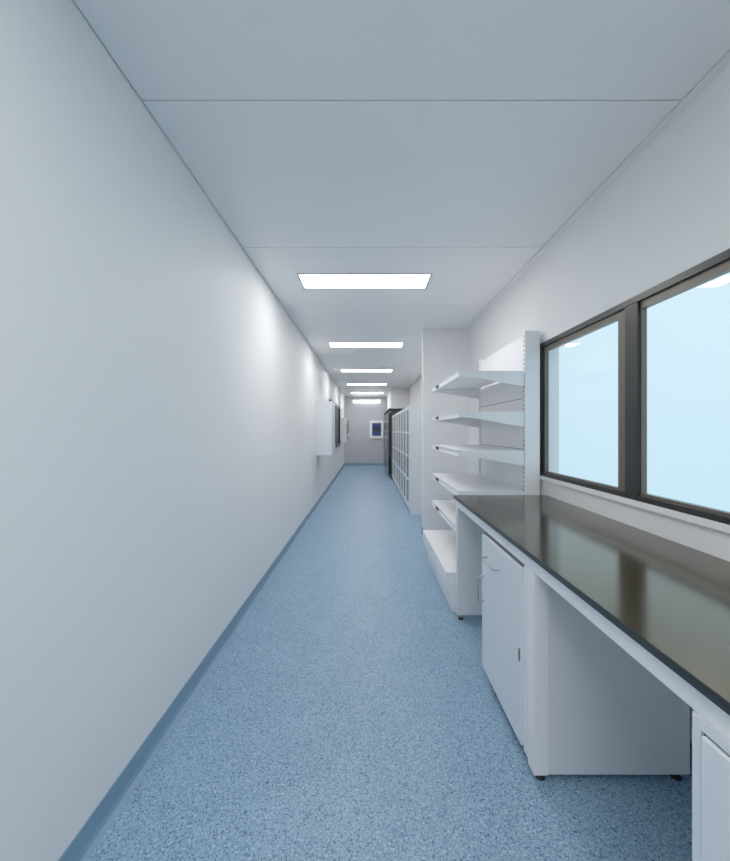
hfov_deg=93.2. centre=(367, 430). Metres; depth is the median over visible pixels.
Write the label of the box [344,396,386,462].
wall
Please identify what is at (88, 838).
baseboard
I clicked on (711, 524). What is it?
trim
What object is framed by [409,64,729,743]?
wall
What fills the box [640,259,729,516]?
window
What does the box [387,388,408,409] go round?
trim
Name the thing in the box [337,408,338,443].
glass
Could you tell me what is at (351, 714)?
floor
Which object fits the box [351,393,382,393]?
frame
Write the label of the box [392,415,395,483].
tall cabinet
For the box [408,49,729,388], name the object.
trim
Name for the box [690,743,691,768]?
baseboard
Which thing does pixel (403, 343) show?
frame
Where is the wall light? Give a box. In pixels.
[353,399,380,401]
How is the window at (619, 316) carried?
in the wall at (667, 213)
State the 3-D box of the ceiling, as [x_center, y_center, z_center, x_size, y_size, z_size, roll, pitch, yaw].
[0.202,-1.415,5.400,2.284,0.100,16.800,0,0,0]
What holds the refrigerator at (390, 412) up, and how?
on the floor
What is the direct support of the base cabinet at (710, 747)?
on the floor
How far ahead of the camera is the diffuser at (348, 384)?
10.25 m
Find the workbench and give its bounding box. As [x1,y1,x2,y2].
[453,495,729,739]
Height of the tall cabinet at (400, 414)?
1.817 m
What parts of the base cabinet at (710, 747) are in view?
rail, door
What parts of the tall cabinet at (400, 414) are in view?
door frame, door glass, door frame, door glass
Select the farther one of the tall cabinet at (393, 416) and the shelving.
the tall cabinet at (393, 416)
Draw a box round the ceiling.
[74,0,729,395]
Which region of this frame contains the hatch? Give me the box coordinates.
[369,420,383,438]
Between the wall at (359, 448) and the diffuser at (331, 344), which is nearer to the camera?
the diffuser at (331, 344)
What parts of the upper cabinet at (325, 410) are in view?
door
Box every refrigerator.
[383,412,386,467]
[385,408,404,478]
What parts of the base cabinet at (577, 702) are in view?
door handle, drawer handle, door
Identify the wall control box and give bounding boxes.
[341,418,346,442]
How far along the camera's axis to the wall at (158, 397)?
1.24 m
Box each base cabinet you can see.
[478,531,689,780]
[692,712,729,860]
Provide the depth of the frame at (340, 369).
7.72 m
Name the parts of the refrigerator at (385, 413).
door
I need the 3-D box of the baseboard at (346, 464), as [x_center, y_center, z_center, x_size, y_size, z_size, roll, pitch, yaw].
[-0.095,1.351,13.797,1.630,0.097,0.006,0,0,0]
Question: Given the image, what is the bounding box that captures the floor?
[88,466,691,860]
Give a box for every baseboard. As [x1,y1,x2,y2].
[58,463,344,860]
[345,463,383,465]
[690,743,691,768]
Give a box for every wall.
[0,0,343,860]
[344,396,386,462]
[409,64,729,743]
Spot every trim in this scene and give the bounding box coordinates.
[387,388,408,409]
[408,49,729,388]
[540,476,729,533]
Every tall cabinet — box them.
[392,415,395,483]
[395,413,398,489]
[398,410,402,496]
[403,405,421,513]
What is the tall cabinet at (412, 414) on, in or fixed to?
on the floor
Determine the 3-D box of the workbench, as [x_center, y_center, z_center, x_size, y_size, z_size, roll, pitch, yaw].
[0.994,0.943,0.902,0.698,0.913,3.405,0,0,0]
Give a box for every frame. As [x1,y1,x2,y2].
[297,274,431,288]
[329,343,403,347]
[329,399,339,447]
[340,369,392,371]
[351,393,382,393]
[540,248,729,524]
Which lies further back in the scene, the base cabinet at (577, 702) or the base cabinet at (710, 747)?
the base cabinet at (577, 702)
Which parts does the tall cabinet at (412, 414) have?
door glass, door frame, door glass, door frame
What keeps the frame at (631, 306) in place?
attached to the wall at (667, 213)
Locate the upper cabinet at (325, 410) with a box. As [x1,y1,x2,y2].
[316,401,335,454]
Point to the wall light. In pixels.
(355, 400)
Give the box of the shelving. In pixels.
[423,331,539,612]
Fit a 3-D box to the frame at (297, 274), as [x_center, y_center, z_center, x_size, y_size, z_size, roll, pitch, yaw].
[-0.030,-1.373,3.158,1.173,0.024,0.316,0,0,0]
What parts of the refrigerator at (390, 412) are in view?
door, door, panel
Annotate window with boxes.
[544,309,624,491]
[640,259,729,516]
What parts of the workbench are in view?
panel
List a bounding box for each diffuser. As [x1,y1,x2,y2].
[299,275,429,287]
[329,343,402,346]
[341,370,391,371]
[348,384,385,384]
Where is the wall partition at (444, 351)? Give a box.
[422,329,467,529]
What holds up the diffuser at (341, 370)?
attached to the frame at (340, 369)
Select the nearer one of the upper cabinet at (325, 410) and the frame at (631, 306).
the frame at (631, 306)
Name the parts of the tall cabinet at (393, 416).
door frame, door frame, door glass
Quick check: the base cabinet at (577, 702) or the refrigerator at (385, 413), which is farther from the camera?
the refrigerator at (385, 413)
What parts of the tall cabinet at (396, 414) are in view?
door glass, door frame, door glass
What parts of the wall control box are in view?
door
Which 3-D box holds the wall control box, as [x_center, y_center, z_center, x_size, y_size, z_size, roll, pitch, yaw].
[-0.855,-0.015,12.250,0.169,0.870,0.500,0,0,0]
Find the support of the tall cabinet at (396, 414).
on the floor
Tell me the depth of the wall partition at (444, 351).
4.62 m
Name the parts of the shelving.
shelf, shelf, shelf, shelf, shelf, shelf, panel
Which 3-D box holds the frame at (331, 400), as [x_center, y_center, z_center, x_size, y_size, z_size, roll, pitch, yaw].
[-0.909,-0.135,9.650,0.059,1.230,2.700,0,0,0]
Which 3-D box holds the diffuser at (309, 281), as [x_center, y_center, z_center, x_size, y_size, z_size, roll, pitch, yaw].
[-0.030,-1.372,3.158,1.149,0.010,0.292,0,0,0]

